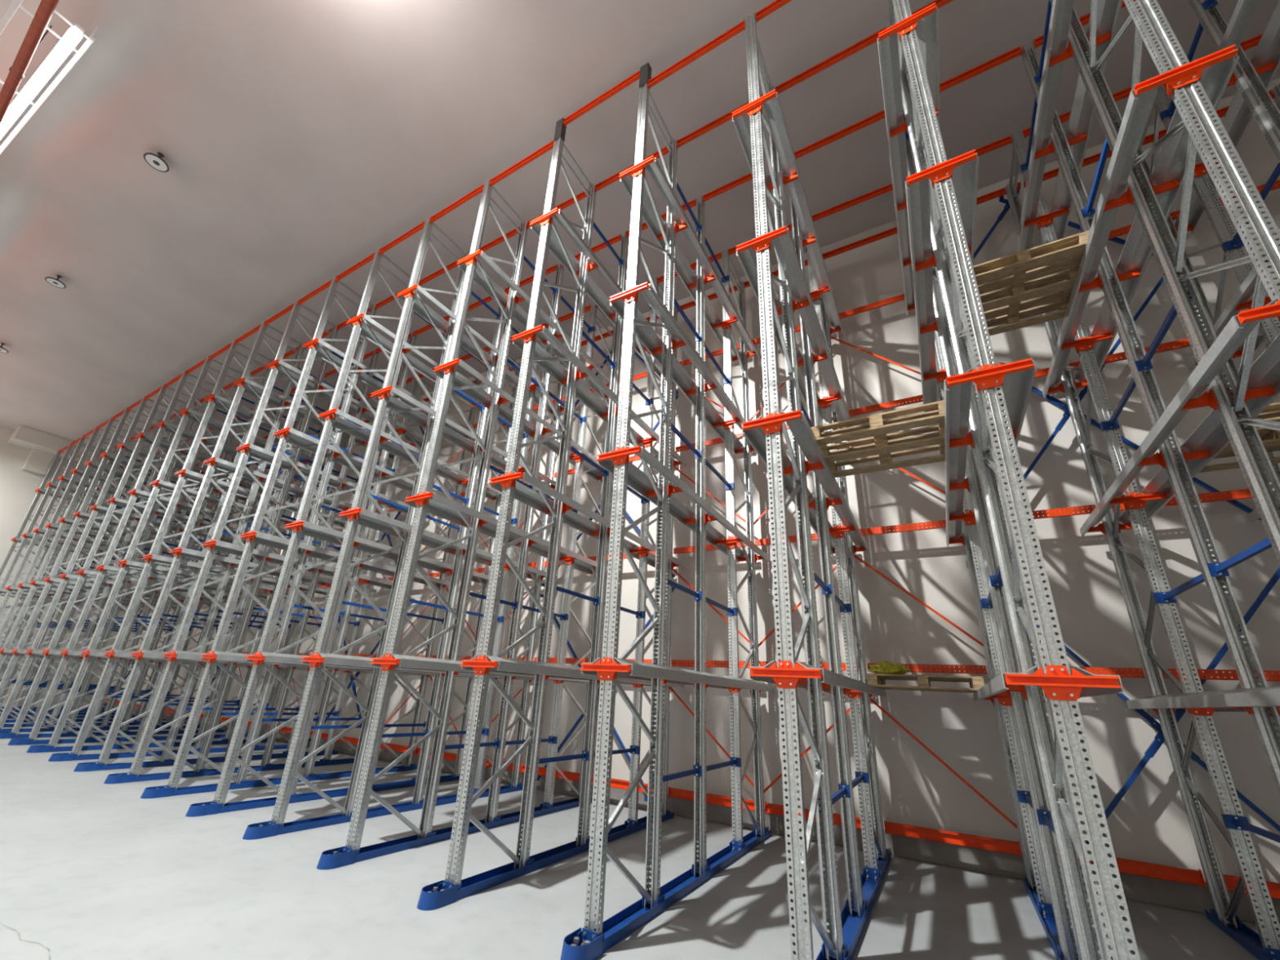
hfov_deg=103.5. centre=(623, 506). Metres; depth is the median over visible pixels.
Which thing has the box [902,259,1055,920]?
frame
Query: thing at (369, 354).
beam
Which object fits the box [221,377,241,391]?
beam
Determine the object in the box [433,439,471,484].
tension rod
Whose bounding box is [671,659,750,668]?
beam
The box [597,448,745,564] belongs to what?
rail
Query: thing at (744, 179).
beam
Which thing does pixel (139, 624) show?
tie
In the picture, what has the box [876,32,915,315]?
rail
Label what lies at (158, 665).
frame
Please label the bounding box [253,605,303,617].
tie
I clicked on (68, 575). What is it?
rail
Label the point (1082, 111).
rail
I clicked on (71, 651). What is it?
rail
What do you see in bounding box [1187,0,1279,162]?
post
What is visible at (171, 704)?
tie
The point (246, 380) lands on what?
rail
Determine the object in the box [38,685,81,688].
tie
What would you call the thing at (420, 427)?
cross bracing
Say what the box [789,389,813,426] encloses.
tie
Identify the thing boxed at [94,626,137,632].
tie
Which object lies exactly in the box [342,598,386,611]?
tie
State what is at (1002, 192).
beam
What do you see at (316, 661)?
frame
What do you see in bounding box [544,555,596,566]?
beam
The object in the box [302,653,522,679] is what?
rail
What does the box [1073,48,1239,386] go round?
rail
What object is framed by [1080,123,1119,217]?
tie
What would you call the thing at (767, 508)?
tension rod
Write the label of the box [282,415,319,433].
tie
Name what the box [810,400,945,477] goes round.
wooden pallet
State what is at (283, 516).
tie
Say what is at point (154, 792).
base rail
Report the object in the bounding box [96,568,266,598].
rail
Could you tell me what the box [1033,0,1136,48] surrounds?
beam
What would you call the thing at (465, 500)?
tie
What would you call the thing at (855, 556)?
tension rod
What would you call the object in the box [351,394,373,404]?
beam
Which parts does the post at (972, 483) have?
support arm, support arm, support arm, clamp plate, support arm, clamp plate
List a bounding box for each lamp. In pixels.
[0,0,97,154]
[0,342,8,353]
[44,274,66,288]
[143,151,168,172]
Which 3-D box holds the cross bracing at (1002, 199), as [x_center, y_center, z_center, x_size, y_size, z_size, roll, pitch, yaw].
[6.014,-3.994,7.603,2.820,2.010,0.161,-9,-24,30]
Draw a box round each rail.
[0,587,152,610]
[0,592,141,612]
[0,595,125,611]
[0,706,104,709]
[0,709,116,711]
[0,712,126,715]
[0,715,137,719]
[0,724,199,732]
[0,728,224,738]
[2,591,140,609]
[3,647,125,660]
[3,721,170,727]
[4,718,164,722]
[6,588,144,607]
[7,733,248,745]
[9,585,155,608]
[12,540,101,557]
[15,537,159,564]
[16,647,156,662]
[17,586,175,608]
[22,536,142,559]
[22,582,177,607]
[26,532,143,558]
[26,739,267,752]
[30,579,177,604]
[31,648,188,663]
[33,531,147,555]
[35,491,94,506]
[35,579,203,607]
[37,528,173,557]
[40,488,175,523]
[44,580,210,605]
[45,526,164,551]
[47,485,107,501]
[48,648,244,666]
[48,744,288,761]
[49,522,174,550]
[49,576,213,604]
[50,481,111,499]
[58,479,191,514]
[59,521,177,547]
[60,577,226,603]
[62,475,189,511]
[64,517,221,554]
[65,572,239,603]
[67,648,264,667]
[71,471,210,509]
[73,750,338,771]
[74,515,198,544]
[76,468,213,508]
[76,573,247,601]
[79,511,204,542]
[81,648,242,666]
[83,568,264,602]
[85,464,148,483]
[88,648,285,668]
[90,460,155,480]
[90,508,245,545]
[96,504,257,546]
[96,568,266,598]
[101,456,246,501]
[102,564,287,599]
[103,758,355,783]
[104,648,301,669]
[106,452,176,475]
[108,502,235,534]
[113,648,306,669]
[114,497,248,533]
[117,446,262,493]
[118,564,288,595]
[123,442,274,493]
[125,559,315,598]
[128,493,285,537]
[132,649,298,668]
[135,488,305,537]
[136,436,208,462]
[140,765,418,798]
[141,649,355,671]
[142,432,211,458]
[142,554,326,595]
[151,480,288,524]
[151,553,328,592]
[156,425,302,479]
[157,479,293,522]
[164,421,237,450]
[164,650,370,672]
[170,552,358,592]
[174,650,373,672]
[175,474,345,528]
[179,413,335,475]
[180,546,377,593]
[183,468,346,523]
[185,774,460,817]
[187,408,347,474]
[201,650,419,675]
[203,546,391,589]
[204,399,283,430]
[204,457,347,511]
[213,539,413,590]
[213,650,432,675]
[214,394,300,431]
[214,457,351,507]
[234,383,394,459]
[237,448,408,514]
[241,532,438,585]
[242,785,526,839]
[244,377,320,416]
[247,651,468,677]
[248,443,427,515]
[253,530,449,586]
[261,651,485,678]
[266,365,423,447]
[275,433,433,498]
[278,360,441,448]
[286,520,484,583]
[288,427,463,504]
[299,519,499,580]
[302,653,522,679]
[304,346,465,436]
[316,797,592,869]
[317,338,475,432]
[319,415,497,501]
[319,653,534,679]
[335,408,502,494]
[340,508,535,580]
[347,323,506,428]
[355,506,549,577]
[363,314,439,367]
[372,395,546,484]
[372,653,584,683]
[391,386,559,486]
[391,653,588,682]
[398,295,555,415]
[406,493,595,575]
[415,284,564,407]
[417,812,674,910]
[426,491,609,571]
[435,369,602,482]
[452,359,597,463]
[457,262,605,398]
[461,655,651,685]
[477,250,619,391]
[486,655,684,687]
[490,473,660,568]
[512,338,663,463]
[513,471,684,568]
[530,222,666,382]
[538,325,686,466]
[552,208,622,294]
[560,830,771,959]
[581,657,742,690]
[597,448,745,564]
[610,290,742,456]
[614,657,775,692]
[620,173,739,364]
[626,445,768,561]
[635,284,746,430]
[645,157,759,357]
[732,112,788,230]
[736,238,823,432]
[742,415,842,555]
[749,660,847,695]
[762,92,843,333]
[768,228,853,427]
[780,410,869,553]
[795,660,886,697]
[815,851,891,959]
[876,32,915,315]
[905,177,937,412]
[915,6,942,303]
[943,367,973,546]
[949,152,978,374]
[973,664,1039,701]
[981,360,1036,542]
[1012,0,1074,275]
[1022,875,1076,959]
[1042,72,1164,398]
[1044,0,1122,266]
[1069,665,1124,697]
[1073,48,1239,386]
[1080,299,1276,536]
[1119,333,1279,531]
[1126,685,1279,709]
[1174,0,1279,235]
[1186,229,1279,370]
[1204,909,1271,959]
[1213,706,1279,711]
[1217,0,1258,51]
[1235,283,1279,352]
[1246,495,1279,522]
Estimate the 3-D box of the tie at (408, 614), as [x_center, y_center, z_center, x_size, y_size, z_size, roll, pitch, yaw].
[-3.750,2.062,9.408,0.134,0.104,1.119,-9,-24,30]
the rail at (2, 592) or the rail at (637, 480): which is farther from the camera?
the rail at (2, 592)
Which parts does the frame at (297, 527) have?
support arm, clamp plate, support arm, clamp plate, support arm, clamp plate, support arm, clamp plate, clamp plate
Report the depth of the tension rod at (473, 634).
10.88 m
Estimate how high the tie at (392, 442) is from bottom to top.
0.104 m
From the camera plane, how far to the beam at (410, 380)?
13.69 m
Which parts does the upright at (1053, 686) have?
support arm, clamp plate, support arm, clamp plate, support arm, clamp plate, support arm, clamp plate, support arm, clamp plate, support arm, support arm, clamp plate, clamp plate, support arm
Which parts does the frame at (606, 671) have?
support arm, clamp plate, support arm, clamp plate, support arm, clamp plate, support arm, clamp plate, clamp plate, clamp plate, support arm, clamp plate, support arm, support arm, clamp plate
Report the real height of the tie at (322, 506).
0.104 m
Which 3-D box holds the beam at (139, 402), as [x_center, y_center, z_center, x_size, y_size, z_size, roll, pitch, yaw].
[-15.260,-3.181,15.776,1.318,0.124,0.048,-9,-24,30]
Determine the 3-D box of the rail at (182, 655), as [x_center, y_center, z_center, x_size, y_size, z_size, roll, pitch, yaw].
[-6.398,3.145,10.058,0.175,0.134,4.170,-9,-24,30]
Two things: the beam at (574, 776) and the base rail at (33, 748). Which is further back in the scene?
the base rail at (33, 748)
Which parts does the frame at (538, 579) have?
support arm, support arm, clamp plate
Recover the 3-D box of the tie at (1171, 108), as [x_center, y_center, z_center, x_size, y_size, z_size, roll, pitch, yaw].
[6.401,-4.980,5.749,0.134,0.104,1.119,-9,-24,30]
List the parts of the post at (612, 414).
support arm, clamp plate, support arm, clamp plate, support arm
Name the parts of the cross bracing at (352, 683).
gusset plate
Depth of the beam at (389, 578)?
12.76 m
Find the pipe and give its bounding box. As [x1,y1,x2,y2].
[0,0,59,124]
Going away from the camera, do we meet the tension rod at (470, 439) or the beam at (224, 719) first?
the tension rod at (470, 439)
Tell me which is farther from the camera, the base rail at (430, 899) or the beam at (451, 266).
the beam at (451, 266)
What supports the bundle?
on the wooden pallet at (877, 680)
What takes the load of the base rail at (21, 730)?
on the floor
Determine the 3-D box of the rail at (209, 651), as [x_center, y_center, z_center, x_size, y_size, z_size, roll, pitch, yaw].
[-5.430,2.993,9.498,0.175,0.134,4.170,-9,-24,30]
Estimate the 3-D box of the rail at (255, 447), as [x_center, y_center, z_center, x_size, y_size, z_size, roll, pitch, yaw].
[-6.188,-0.498,11.410,0.175,0.134,4.170,-9,-24,30]
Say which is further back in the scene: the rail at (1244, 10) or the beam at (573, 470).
the beam at (573, 470)
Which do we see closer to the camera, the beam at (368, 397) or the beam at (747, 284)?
the beam at (747, 284)
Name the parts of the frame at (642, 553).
clamp plate, support arm, clamp plate, support arm, clamp plate, support arm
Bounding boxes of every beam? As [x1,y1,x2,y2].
[57,444,68,453]
[69,437,80,446]
[81,428,94,439]
[95,419,109,430]
[110,409,124,421]
[126,399,142,411]
[129,431,141,440]
[143,386,161,400]
[163,373,182,388]
[164,708,174,713]
[184,359,205,375]
[200,394,211,403]
[208,342,231,360]
[220,716,230,723]
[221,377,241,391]
[234,324,261,344]
[248,362,269,377]
[263,302,294,326]
[273,346,298,360]
[278,726,292,733]
[289,380,310,393]
[297,279,332,305]
[302,328,332,346]
[309,730,328,739]
[311,368,337,382]
[334,252,374,281]
[336,307,369,329]
[336,734,359,744]
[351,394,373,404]
[354,653,377,657]
[362,350,373,359]
[374,287,407,309]
[374,333,411,354]
[378,220,425,254]
[379,742,408,752]
[380,577,394,581]
[395,377,413,385]
[413,315,449,336]
[414,746,459,761]
[417,257,462,286]
[417,368,435,377]
[422,396,432,401]
[427,572,439,577]
[429,183,484,223]
[431,655,471,661]
[446,567,485,576]
[457,346,490,360]
[461,487,492,496]
[467,296,493,311]
[468,225,520,255]
[472,759,515,770]
[489,140,554,186]
[502,656,528,660]
[504,264,557,293]
[520,763,582,782]
[522,400,557,413]
[526,188,588,228]
[527,562,538,567]
[533,657,588,663]
[542,304,591,328]
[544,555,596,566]
[554,464,602,477]
[560,233,621,267]
[562,383,608,401]
[563,70,639,126]
[566,330,613,349]
[591,775,653,792]
[595,146,668,191]
[607,551,657,560]
[618,371,655,385]
[626,198,696,237]
[626,658,652,663]
[628,449,663,462]
[648,19,745,88]
[657,251,721,283]
[668,786,755,811]
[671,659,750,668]
[673,542,746,554]
[675,432,742,452]
[676,92,766,148]
[676,285,737,312]
[679,343,740,365]
[702,161,774,202]
[728,223,795,255]
[744,259,808,288]
[751,320,820,344]
[755,0,791,22]
[755,533,817,546]
[760,661,855,671]
[764,801,871,831]
[775,26,886,93]
[794,109,885,159]
[811,182,893,222]
[822,226,897,259]
[838,293,904,319]
[848,394,923,416]
[860,520,946,535]
[866,662,987,674]
[884,819,1022,857]
[900,0,953,21]
[916,44,1022,98]
[973,367,1049,388]
[975,134,1012,155]
[976,186,1006,204]
[1002,504,1095,522]
[1016,149,1112,190]
[1017,666,1145,678]
[1022,86,1131,137]
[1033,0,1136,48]
[1055,848,1206,888]
[1068,337,1190,366]
[1107,224,1132,239]
[1111,488,1252,511]
[1142,89,1274,145]
[1158,33,1262,75]
[1161,668,1279,681]
[1169,179,1279,220]
[1222,874,1279,898]
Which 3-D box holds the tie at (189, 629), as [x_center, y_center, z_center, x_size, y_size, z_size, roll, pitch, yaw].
[-13.695,3.627,15.169,0.134,0.104,1.119,-9,-24,30]
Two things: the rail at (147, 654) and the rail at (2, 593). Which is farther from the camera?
the rail at (2, 593)
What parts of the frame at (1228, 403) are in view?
clamp plate, support arm, clamp plate, support arm, clamp plate, support arm, clamp plate, support arm, support arm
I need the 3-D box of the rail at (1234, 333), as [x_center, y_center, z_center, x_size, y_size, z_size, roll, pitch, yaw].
[4.565,-0.385,4.444,0.175,0.134,4.170,-9,-24,30]
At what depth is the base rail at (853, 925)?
4.29 m
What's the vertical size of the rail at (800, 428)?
0.134 m
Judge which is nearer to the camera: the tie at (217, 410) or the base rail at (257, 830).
the base rail at (257, 830)
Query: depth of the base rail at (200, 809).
6.96 m
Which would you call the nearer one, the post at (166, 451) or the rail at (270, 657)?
the rail at (270, 657)
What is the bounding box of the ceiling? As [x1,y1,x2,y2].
[0,0,1279,471]
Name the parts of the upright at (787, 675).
support arm, clamp plate, support arm, clamp plate, support arm, clamp plate, clamp plate, support arm, support arm, clamp plate, clamp plate, support arm, clamp plate, support arm, support arm, clamp plate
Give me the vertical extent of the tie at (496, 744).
0.104 m
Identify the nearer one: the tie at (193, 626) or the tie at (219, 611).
the tie at (219, 611)
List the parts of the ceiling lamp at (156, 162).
stem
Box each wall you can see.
[0,426,177,707]
[107,78,1279,884]
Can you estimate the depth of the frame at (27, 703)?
13.03 m
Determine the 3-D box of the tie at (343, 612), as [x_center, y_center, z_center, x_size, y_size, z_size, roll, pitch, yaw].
[-5.572,1.891,9.228,0.096,0.104,0.935,-9,-24,30]
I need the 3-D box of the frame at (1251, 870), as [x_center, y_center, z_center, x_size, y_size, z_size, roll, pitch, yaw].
[5.514,-0.727,5.852,0.470,9.388,1.070,-9,-24,30]
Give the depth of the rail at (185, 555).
10.92 m
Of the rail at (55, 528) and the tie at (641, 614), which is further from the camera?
the rail at (55, 528)
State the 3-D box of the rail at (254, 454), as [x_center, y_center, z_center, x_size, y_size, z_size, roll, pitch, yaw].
[-6.463,-0.455,11.569,0.175,0.134,4.170,-9,-24,30]
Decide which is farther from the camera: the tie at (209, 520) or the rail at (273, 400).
the tie at (209, 520)
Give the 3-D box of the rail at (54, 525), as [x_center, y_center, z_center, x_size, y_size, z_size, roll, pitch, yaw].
[-17.377,1.262,17.891,0.175,0.134,4.170,-9,-24,30]
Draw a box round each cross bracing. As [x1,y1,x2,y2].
[102,622,156,709]
[185,611,259,724]
[222,497,293,607]
[307,614,380,741]
[343,482,411,595]
[377,419,424,463]
[535,586,675,801]
[540,392,678,586]
[562,334,678,422]
[973,189,1153,260]
[1001,276,1262,520]
[1002,566,1279,844]
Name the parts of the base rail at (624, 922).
anchor plate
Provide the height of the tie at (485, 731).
0.104 m
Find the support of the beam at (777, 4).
attached to the upright at (787, 675)
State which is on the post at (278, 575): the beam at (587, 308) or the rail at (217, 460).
the rail at (217, 460)
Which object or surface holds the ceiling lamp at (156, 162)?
hanging from the ceiling
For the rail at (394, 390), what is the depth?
8.46 m
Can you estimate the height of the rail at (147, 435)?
0.134 m
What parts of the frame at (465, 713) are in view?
support arm, support arm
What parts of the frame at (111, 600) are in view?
support arm, clamp plate, support arm, clamp plate, support arm, support arm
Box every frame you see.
[0,395,180,728]
[0,407,161,724]
[0,417,142,719]
[0,426,129,715]
[0,435,115,706]
[0,443,102,680]
[0,450,89,648]
[9,383,200,734]
[27,370,223,741]
[43,355,242,747]
[62,508,162,707]
[66,338,273,755]
[80,480,190,708]
[92,320,304,765]
[103,461,224,715]
[104,488,199,707]
[123,299,338,777]
[123,458,230,719]
[133,454,258,722]
[155,444,271,726]
[160,275,377,790]
[178,437,303,730]
[195,462,302,735]
[206,248,418,807]
[221,412,349,741]
[254,401,372,746]
[263,216,469,827]
[282,401,404,754]
[319,375,434,762]
[337,178,528,854]
[381,364,480,766]
[411,343,520,782]
[437,117,599,891]
[473,323,567,794]
[539,302,619,809]
[577,62,688,946]
[624,276,683,829]
[711,248,767,853]
[806,250,888,883]
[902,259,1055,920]
[1004,128,1279,959]
[1048,0,1279,564]
[1133,73,1279,518]
[1271,84,1279,110]
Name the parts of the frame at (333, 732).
support arm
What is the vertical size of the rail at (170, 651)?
0.134 m
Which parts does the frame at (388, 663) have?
support arm, clamp plate, support arm, clamp plate, support arm, clamp plate, support arm, clamp plate, clamp plate, support arm, clamp plate, support arm, clamp plate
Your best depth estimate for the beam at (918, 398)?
7.75 m
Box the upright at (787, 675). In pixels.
[732,11,848,959]
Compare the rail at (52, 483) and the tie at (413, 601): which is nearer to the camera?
the tie at (413, 601)
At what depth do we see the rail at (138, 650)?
9.98 m
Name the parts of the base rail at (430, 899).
anchor plate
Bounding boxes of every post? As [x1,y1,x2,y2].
[17,475,122,706]
[29,467,136,710]
[57,451,166,715]
[67,441,179,718]
[100,429,217,727]
[120,415,239,732]
[164,393,283,743]
[193,380,315,750]
[224,369,340,757]
[260,350,379,766]
[302,331,417,777]
[412,288,508,804]
[484,262,564,823]
[574,231,628,847]
[683,195,717,875]
[788,191,866,915]
[897,130,1081,959]
[1020,40,1279,795]
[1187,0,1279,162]
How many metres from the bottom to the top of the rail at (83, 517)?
0.134 m
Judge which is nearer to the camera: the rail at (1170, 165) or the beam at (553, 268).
the rail at (1170, 165)
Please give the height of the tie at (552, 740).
0.104 m
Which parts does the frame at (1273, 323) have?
support arm, clamp plate, support arm, support arm, support arm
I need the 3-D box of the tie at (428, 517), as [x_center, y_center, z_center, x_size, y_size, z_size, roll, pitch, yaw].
[-3.649,0.312,10.057,0.134,0.104,1.119,-9,-24,30]
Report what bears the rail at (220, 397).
on the post at (197, 745)
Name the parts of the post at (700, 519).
clamp plate, clamp plate, support arm, support arm, support arm, clamp plate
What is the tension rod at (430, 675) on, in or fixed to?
attached to the frame at (409, 761)
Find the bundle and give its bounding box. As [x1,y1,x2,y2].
[867,660,911,674]
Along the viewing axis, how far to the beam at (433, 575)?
11.92 m
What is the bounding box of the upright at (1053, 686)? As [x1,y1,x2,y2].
[878,0,1140,959]
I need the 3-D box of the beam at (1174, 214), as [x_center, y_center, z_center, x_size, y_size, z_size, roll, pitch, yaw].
[7.729,-3.899,6.355,1.245,0.100,0.035,-9,-24,30]
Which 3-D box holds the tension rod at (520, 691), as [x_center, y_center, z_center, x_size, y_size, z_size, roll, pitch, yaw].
[-2.418,4.021,9.714,1.410,1.322,0.006,-9,-24,30]
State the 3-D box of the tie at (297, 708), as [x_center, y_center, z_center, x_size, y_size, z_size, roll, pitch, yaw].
[-7.580,4.391,10.922,0.134,0.104,1.119,-9,-24,30]
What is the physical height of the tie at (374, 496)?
0.104 m
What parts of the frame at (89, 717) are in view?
support arm, clamp plate, support arm, clamp plate, support arm, clamp plate, support arm, clamp plate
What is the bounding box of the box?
[7,425,95,475]
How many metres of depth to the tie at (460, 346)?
11.48 m
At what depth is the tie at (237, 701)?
12.65 m
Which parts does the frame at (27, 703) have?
support arm, support arm, support arm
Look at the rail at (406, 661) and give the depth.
5.93 m
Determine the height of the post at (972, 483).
9.388 m
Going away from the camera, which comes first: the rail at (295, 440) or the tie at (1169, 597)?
the tie at (1169, 597)
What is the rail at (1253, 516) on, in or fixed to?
attached to the frame
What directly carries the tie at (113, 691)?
attached to the post at (104, 723)
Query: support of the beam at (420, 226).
attached to the frame at (297, 527)
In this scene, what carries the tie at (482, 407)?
attached to the post at (460, 553)
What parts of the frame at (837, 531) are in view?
clamp plate, support arm, support arm, clamp plate, support arm, support arm, clamp plate, support arm, support arm, clamp plate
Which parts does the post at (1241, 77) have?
clamp plate, support arm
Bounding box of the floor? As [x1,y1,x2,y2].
[0,708,1268,959]
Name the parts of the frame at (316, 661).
support arm, clamp plate, support arm, clamp plate, support arm, clamp plate, support arm, clamp plate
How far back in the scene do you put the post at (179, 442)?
16.02 m
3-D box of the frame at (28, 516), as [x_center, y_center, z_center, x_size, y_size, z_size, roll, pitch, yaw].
[-22.119,2.369,18.486,0.470,9.388,1.070,-9,-24,30]
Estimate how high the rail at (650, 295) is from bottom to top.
0.134 m
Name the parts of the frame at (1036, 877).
support arm, support arm, support arm, clamp plate, support arm, support arm, clamp plate, support arm, support arm, clamp plate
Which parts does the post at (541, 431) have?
support arm, clamp plate, clamp plate, support arm, support arm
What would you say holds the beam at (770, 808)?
attached to the frame at (731, 540)
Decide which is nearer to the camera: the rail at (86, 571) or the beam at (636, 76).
the beam at (636, 76)
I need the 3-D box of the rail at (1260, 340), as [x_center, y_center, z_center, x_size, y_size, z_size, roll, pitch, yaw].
[6.133,-2.436,4.272,0.175,0.134,4.170,-9,-24,30]
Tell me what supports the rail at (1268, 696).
on the post at (1171, 459)
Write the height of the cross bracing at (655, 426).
3.710 m
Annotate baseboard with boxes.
[102,702,1279,924]
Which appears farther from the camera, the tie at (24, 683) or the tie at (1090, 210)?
the tie at (24, 683)
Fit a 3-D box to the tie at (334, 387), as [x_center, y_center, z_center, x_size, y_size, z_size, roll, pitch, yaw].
[-7.742,-3.213,12.707,0.096,0.104,0.935,-9,-24,30]
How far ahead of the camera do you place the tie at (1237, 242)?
4.91 m
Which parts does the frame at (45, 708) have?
support arm, support arm, support arm, support arm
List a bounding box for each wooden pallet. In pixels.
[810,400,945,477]
[866,673,984,693]
[969,230,1089,340]
[1199,402,1279,472]
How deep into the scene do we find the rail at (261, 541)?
9.64 m
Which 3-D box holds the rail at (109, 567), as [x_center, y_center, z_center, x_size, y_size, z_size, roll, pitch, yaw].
[-11.266,2.105,13.615,0.175,0.134,4.170,-9,-24,30]
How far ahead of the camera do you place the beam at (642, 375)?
10.61 m
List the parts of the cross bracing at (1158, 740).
brace arm, gusset plate, brace arm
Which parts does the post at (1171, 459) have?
clamp plate, support arm, clamp plate, support arm, clamp plate, support arm, clamp plate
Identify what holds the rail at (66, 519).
on the post at (179, 442)
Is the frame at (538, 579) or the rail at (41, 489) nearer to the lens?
the frame at (538, 579)
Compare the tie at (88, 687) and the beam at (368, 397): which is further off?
the tie at (88, 687)
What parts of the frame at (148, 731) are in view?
support arm, clamp plate, support arm, clamp plate, support arm, clamp plate, support arm, clamp plate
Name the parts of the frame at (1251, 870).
clamp plate, support arm, support arm, clamp plate, clamp plate, support arm, clamp plate, support arm, clamp plate, support arm, clamp plate, clamp plate, support arm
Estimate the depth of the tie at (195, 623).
13.63 m
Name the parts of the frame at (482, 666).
support arm, clamp plate, support arm, clamp plate, support arm, clamp plate, support arm, clamp plate, support arm, clamp plate, clamp plate, support arm, clamp plate, support arm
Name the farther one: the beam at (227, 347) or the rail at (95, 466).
the rail at (95, 466)
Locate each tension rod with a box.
[385,684,419,724]
[402,596,435,635]
[429,675,462,740]
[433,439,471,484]
[445,586,475,637]
[491,688,522,723]
[495,590,532,631]
[671,687,757,791]
[672,568,749,643]
[674,466,748,523]
[706,396,724,409]
[750,351,813,420]
[753,495,781,524]
[758,560,844,647]
[764,707,850,792]
[831,336,920,374]
[847,440,945,493]
[854,555,983,646]
[870,698,1017,829]
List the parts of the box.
drop panel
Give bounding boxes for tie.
[10,681,47,684]
[22,683,63,686]
[37,621,71,626]
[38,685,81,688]
[50,620,88,626]
[57,687,96,690]
[66,621,106,626]
[66,689,115,693]
[70,684,115,687]
[84,620,121,625]
[84,691,134,696]
[88,687,124,689]
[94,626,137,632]
[96,617,140,625]
[106,694,150,698]
[108,688,150,692]
[112,625,146,630]
[115,615,160,624]
[120,691,169,694]
[129,698,180,702]
[133,625,172,631]
[137,613,177,622]
[138,693,191,697]
[142,547,184,559]
[145,622,191,631]
[161,613,207,622]
[163,702,209,706]
[164,541,202,551]
[164,621,213,628]
[164,697,208,699]
[177,511,210,521]
[184,706,240,711]
[187,699,239,703]
[189,537,205,542]
[191,622,231,628]
[194,613,236,621]
[213,702,269,707]
[214,620,262,628]
[216,407,248,422]
[217,608,267,619]
[219,711,277,717]
[222,532,257,544]
[240,396,276,413]
[240,618,291,627]
[246,520,292,537]
[247,459,282,474]
[252,706,300,711]
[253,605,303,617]
[258,426,270,432]
[261,715,319,723]
[271,444,313,464]
[272,386,304,403]
[278,617,321,626]
[281,512,326,527]
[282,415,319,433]
[282,711,339,716]
[285,472,328,490]
[293,602,345,616]
[297,368,335,388]
[301,537,341,551]
[306,431,348,452]
[308,615,359,626]
[310,724,362,731]
[315,405,325,412]
[321,465,359,482]
[321,502,342,513]
[324,717,363,722]
[331,351,368,374]
[342,391,377,409]
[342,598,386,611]
[346,418,371,431]
[349,613,384,621]
[352,450,395,472]
[368,492,408,511]
[373,375,383,383]
[382,729,428,737]
[384,721,426,727]
[391,441,420,456]
[406,613,444,623]
[408,599,450,611]
[413,311,445,336]
[426,515,460,532]
[431,728,488,737]
[432,484,468,503]
[442,738,500,752]
[452,386,484,410]
[453,608,504,622]
[460,346,488,369]
[467,591,517,608]
[471,290,500,318]
[472,502,517,524]
[488,409,528,437]
[488,462,532,488]
[503,319,519,333]
[503,735,557,747]
[506,358,545,391]
[520,604,568,620]
[523,256,557,293]
[535,489,577,513]
[536,750,589,767]
[548,391,586,422]
[555,585,599,604]
[560,295,594,332]
[568,445,608,476]
[582,330,616,368]
[592,745,639,756]
[593,222,623,265]
[603,600,644,617]
[611,475,649,502]
[619,369,653,405]
[652,764,702,786]
[658,574,702,599]
[663,420,702,458]
[666,294,702,341]
[671,178,702,231]
[697,458,734,489]
[697,597,737,615]
[697,756,741,771]
[698,232,729,283]
[698,341,732,384]
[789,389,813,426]
[801,564,832,594]
[817,783,850,812]
[825,594,852,612]
[840,771,869,787]
[902,107,909,140]
[980,586,1001,608]
[989,547,1012,586]
[1016,790,1048,810]
[1020,97,1037,173]
[1033,0,1052,83]
[1035,808,1054,833]
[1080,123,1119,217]
[1099,371,1147,431]
[1134,292,1191,371]
[1152,573,1222,604]
[1160,11,1212,120]
[1201,0,1217,9]
[1206,537,1272,577]
[1221,162,1279,252]
[1221,813,1279,843]
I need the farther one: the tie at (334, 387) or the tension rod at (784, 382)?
the tie at (334, 387)
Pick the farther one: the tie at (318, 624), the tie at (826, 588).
the tie at (318, 624)
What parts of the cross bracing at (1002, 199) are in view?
brace arm, gusset plate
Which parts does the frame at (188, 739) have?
support arm, clamp plate, support arm, clamp plate, support arm, clamp plate, support arm, clamp plate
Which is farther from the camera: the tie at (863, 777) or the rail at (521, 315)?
the rail at (521, 315)
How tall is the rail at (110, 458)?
0.134 m
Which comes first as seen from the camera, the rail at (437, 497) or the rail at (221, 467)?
the rail at (437, 497)
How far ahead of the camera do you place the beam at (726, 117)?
7.21 m
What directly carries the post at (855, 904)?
on the base rail at (853, 925)
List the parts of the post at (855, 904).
clamp plate, support arm, support arm, clamp plate, support arm, support arm, clamp plate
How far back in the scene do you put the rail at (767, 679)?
3.77 m
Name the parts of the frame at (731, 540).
support arm, clamp plate, support arm, clamp plate, support arm, clamp plate, clamp plate, support arm, support arm, clamp plate, support arm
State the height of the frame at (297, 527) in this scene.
9.388 m
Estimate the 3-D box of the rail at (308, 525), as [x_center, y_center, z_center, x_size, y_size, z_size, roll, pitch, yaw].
[-3.806,0.932,9.294,0.175,0.134,4.170,-9,-24,30]
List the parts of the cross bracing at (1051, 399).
gusset plate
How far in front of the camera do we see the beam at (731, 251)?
9.15 m
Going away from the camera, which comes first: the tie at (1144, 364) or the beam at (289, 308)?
the tie at (1144, 364)
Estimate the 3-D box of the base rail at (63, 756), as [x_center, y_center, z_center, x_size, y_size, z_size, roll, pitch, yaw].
[-9.173,5.249,10.857,0.200,0.115,4.495,-9,-24,30]
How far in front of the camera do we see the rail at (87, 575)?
13.77 m
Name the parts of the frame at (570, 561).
clamp plate, support arm, clamp plate, support arm, clamp plate, support arm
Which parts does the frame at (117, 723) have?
support arm, clamp plate, support arm, clamp plate, support arm, clamp plate, support arm, clamp plate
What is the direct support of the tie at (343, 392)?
attached to the post at (278, 575)
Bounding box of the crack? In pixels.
[0,921,50,959]

